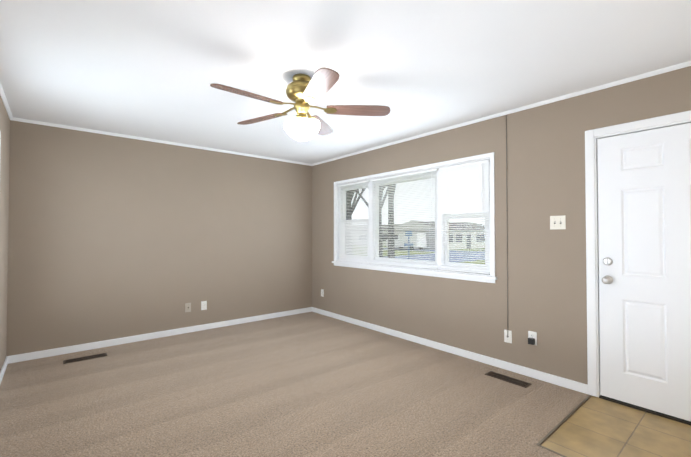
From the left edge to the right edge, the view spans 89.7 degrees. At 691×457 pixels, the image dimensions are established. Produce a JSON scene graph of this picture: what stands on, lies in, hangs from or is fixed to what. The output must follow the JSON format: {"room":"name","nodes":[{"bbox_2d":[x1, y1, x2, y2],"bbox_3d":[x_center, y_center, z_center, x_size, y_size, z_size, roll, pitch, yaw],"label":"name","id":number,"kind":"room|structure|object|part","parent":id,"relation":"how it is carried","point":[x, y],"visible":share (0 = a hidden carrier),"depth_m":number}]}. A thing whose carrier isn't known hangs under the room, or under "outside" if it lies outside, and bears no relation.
{"room":"living room","nodes":[
{"label":"living room","id":0,"kind":"room"},
{"bbox_2d":[0,96,9,370],"bbox_3d":[-1.730,0.079,1.399,0.150,2.440,5.195,1,-1,-40],"label":"wall","id":1,"kind":"structure","parent":0,"point":[4,162],"depth_m":3.15},
{"bbox_2d":[0,356,9,383],"bbox_3d":[-1.665,1.262,1.433,0.017,0.075,5.195,1,-1,-40],"label":"baseboard","id":2,"kind":"structure","parent":1,"relation":"attached to","point":[7,361],"depth_m":3.18},
{"bbox_2d":[0,83,13,120],"bbox_3d":[-1.664,-1.126,1.474,0.021,0.028,5.195,1,-1,-40],"label":"crown molding","id":3,"kind":"structure","parent":1,"relation":"attached to","point":[2,94],"depth_m":3.04},
{"bbox_2d":[6,120,311,355],"bbox_3d":[-1.994,0.133,4.662,3.934,2.440,0.150,1,-1,-40],"label":"wall","id":4,"kind":"structure","parent":0,"point":[112,237],"depth_m":4.18},
{"bbox_2d":[10,307,311,362],"bbox_3d":[-1.942,1.314,4.578,3.570,0.075,0.017,1,-1,-40],"label":"baseboard","id":5,"kind":"structure","parent":4,"relation":"attached to","point":[106,343],"depth_m":4.16},
{"bbox_2d":[14,117,311,165],"bbox_3d":[-1.940,-1.074,4.615,3.570,0.028,0.021,1,-1,-40],"label":"crown molding","id":6,"kind":"structure","parent":4,"relation":"attached to","point":[15,119],"depth_m":4.20},
{"bbox_2d":[185,303,190,311],"bbox_3d":[-2.038,1.025,4.503,0.070,0.115,0.015,1,-1,-40],"label":"outlet","id":7,"kind":"object","parent":4,"relation":"attached to","point":[187,307],"visible":1,"depth_m":4.50},
{"bbox_2d":[201,301,206,309],"bbox_3d":[-1.887,1.027,4.634,0.070,0.115,0.008,1,-1,-40],"label":"electrical outlet","id":8,"kind":"object","parent":4,"relation":"attached to","point":[203,305],"visible":1,"depth_m":4.63},
{"bbox_2d":[0,312,587,456],"bbox_3d":[-0.279,1.369,2.592,3.934,0.100,5.495,1,-1,-40],"label":"floor carpet","id":9,"kind":"object","parent":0,"point":[310,384],"visible":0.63,"depth_m":2.67},
{"bbox_2d":[63,353,106,363],"bbox_3d":[-2.669,1.332,3.569,0.360,0.006,0.110,1,-1,-40],"label":"air vent register","id":10,"kind":"object","parent":9,"relation":"on","point":[84,358],"visible":1,"depth_m":3.56},
{"bbox_2d":[485,371,530,387],"bbox_3d":[1.423,1.323,3.055,0.110,0.006,0.360,1,-1,-40],"label":"air vent register","id":11,"kind":"object","parent":9,"relation":"on","point":[524,384],"visible":1,"depth_m":3.04},
{"bbox_2d":[0,0,690,163],"bbox_3d":[-0.279,-1.181,2.634,3.934,0.120,5.495,1,-1,-40],"label":"ceiling","id":12,"kind":"structure","parent":0,"point":[152,69],"depth_m":2.31},
{"bbox_2d":[210,67,389,140],"bbox_3d":[-0.367,-0.885,2.545,1.217,0.474,1.272,1,-1,-40],"label":"fan","id":13,"kind":"object","parent":12,"relation":"hanging from","point":[303,91],"visible":1,"depth_m":2.54},
{"bbox_2d":[312,66,690,396],"bbox_3d":[1.173,0.124,3.827,0.150,2.450,5.195,1,-1,-40],"label":"wall","id":14,"kind":"structure","parent":0,"point":[547,293],"depth_m":3.21},
{"bbox_2d":[332,152,496,282],"bbox_3d":[0.686,-0.089,4.385,0.185,1.275,2.570,1,-1,-40],"label":"window","id":15,"kind":"structure","parent":14,"relation":"in","point":[478,277],"depth_m":3.99},
{"bbox_2d":[338,159,489,273],"bbox_3d":[0.659,-0.103,4.362,0.040,1.136,2.392,1,-1,-40],"label":"window blinds","id":16,"kind":"object","parent":15,"relation":"attached to","point":[465,188],"visible":0.9,"depth_m":4.00},
{"bbox_3d":[0.705,-0.102,4.401,0.079,1.056,2.336,1,-1,-40],"label":"right window sash","id":17,"kind":"part","parent":15,"relation":"part of"},
{"bbox_2d":[312,307,587,393],"bbox_3d":[0.689,1.309,4.259,0.013,0.075,3.881,1,-1,-40],"label":"baseboard","id":18,"kind":"structure","parent":14,"relation":"attached to","point":[554,379],"depth_m":3.52},
{"bbox_2d":[312,61,690,165],"bbox_3d":[1.107,-1.088,3.792,0.021,0.028,5.195,1,-1,-40],"label":"crown molding","id":19,"kind":"structure","parent":14,"relation":"attached to","point":[593,89],"depth_m":3.05},
{"bbox_2d":[506,115,508,336],"bbox_3d":[1.523,-0.032,3.280,0.017,2.096,0.014,1,-1,-40],"label":"cord","id":20,"kind":"object","parent":14,"relation":"attached to","point":[507,236],"visible":1,"depth_m":3.28},
{"bbox_2d":[504,330,511,342],"bbox_3d":[1.524,1.015,3.263,0.015,0.115,0.070,1,-1,-40],"label":"outlet","id":21,"kind":"object","parent":14,"relation":"attached to","point":[508,339],"visible":1,"depth_m":3.26},
{"bbox_2d":[528,331,536,344],"bbox_3d":[1.667,0.977,3.098,0.008,0.115,0.070,1,-1,-40],"label":"outlet","id":22,"kind":"object","parent":14,"relation":"attached to","point":[531,334],"visible":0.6,"depth_m":3.09},
{"bbox_2d":[528,338,534,344],"bbox_3d":[1.650,1.001,3.083,0.036,0.052,0.048,1,-1,-40],"label":"plug adapter","id":23,"kind":"object","parent":22,"relation":"attached to","point":[531,341],"visible":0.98,"depth_m":3.07},
{"bbox_2d":[550,215,565,228],"bbox_3d":[1.800,-0.051,2.950,0.017,0.116,0.118,1,-1,-40],"label":"light switch","id":24,"kind":"object","parent":14,"relation":"attached to","point":[557,222],"visible":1,"depth_m":2.95},
{"bbox_2d":[585,110,690,396],"bbox_3d":[2.332,0.262,2.426,0.166,2.108,1.066,1,-1,-40],"label":"door frame","id":25,"kind":"structure","parent":14,"relation":"attached to","point":[590,135],"depth_m":2.74},
{"bbox_2d":[597,123,690,420],"bbox_3d":[2.273,0.291,2.376,0.116,2.008,0.906,1,-1,-40],"label":"door","id":26,"kind":"structure","parent":14,"relation":"in","point":[644,205],"depth_m":2.51},
{"bbox_3d":[2.003,0.326,2.665,0.072,0.204,0.066,1,-1,-40],"label":"door knob","id":27,"kind":"part","parent":26,"relation":"part of"},
{"bbox_2d":[600,395,690,422],"bbox_3d":[2.300,1.301,2.383,0.046,0.010,0.906,1,-1,-40],"label":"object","id":28,"kind":"structure","parent":26,"relation":"attached to","point":[646,409],"depth_m":2.50},
{"bbox_2d":[599,396,690,425],"bbox_3d":[2.319,1.314,2.398,0.100,0.015,0.922,1,-1,-40],"label":"door threshold sill","id":29,"kind":"structure","parent":14,"relation":"attached to","point":[654,413],"depth_m":2.50},
{"bbox_2d":[541,396,690,456],"bbox_3d":[2.079,1.361,1.925,1.174,0.094,1.445,1,-1,-40],"label":"floor","id":30,"kind":"structure","parent":0,"point":[592,426],"depth_m":2.22},
{"bbox_2d":[536,442,566,456],"bbox_3d":[1.578,1.304,1.609,0.014,0.010,1.303,1,-1,-40],"label":"trim","id":31,"kind":"structure","parent":30,"relation":"on","point":[538,444],"depth_m":2.05},
{"bbox_2d":[539,395,590,442],"bbox_3d":[1.567,1.317,2.438,1.001,0.010,0.016,1,-1,-40],"label":"trim","id":32,"kind":"structure","parent":30,"relation":"on","point":[553,430],"depth_m":2.37},
{"label":"outside","id":33,"kind":"structure","parent":0,"visible":0},
{"bbox_2d":[345,245,484,263],"bbox_3d":[24.095,3.952,110.847,340.000,0.200,300.000,1,-1,-40],"label":"lawn","id":34,"kind":"structure","parent":33,"point":[477,262],"depth_m":38.90},
{"bbox_2d":[345,184,395,257],"bbox_3d":[-5.530,-4.505,37.633,28.552,14.326,53.357,1,-1,-40],"label":"trees","id":35,"kind":"object","parent":34,"relation":"on","point":[350,217],"depth_m":15.34},
{"bbox_2d":[352,224,399,245],"bbox_3d":[6.645,1.168,66.295,10.800,3.900,18.800,1,-1,-40],"label":"house","id":36,"kind":"structure","parent":34,"relation":"on","point":[382,233],"depth_m":58.87},
{"bbox_2d":[404,231,412,259],"bbox_3d":[3.900,1.254,21.418,0.800,2.250,0.100,1,-1,-40],"label":"post","id":37,"kind":"object","parent":34,"relation":"on","point":[405,244],"depth_m":21.38},
{"bbox_2d":[394,221,484,249],"bbox_3d":[15.379,0.945,52.742,16.800,3.900,9.800,1,-1,-40],"label":"house","id":38,"kind":"structure","parent":34,"relation":"on","point":[432,241],"depth_m":47.76},
{"bbox_2d":[383,248,484,261],"bbox_3d":[52.813,3.393,76.532,340.000,0.188,21.500,1,-1,-40],"label":"street","id":39,"kind":"structure","parent":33,"point":[450,257],"depth_m":32.38},
{"bbox_2d":[386,233,425,249],"bbox_3d":[7.967,1.709,46.005,2.040,2.150,5.200,1,-1,-40],"label":"van","id":40,"kind":"object","parent":39,"relation":"on","point":[402,237],"depth_m":44.45}
]}

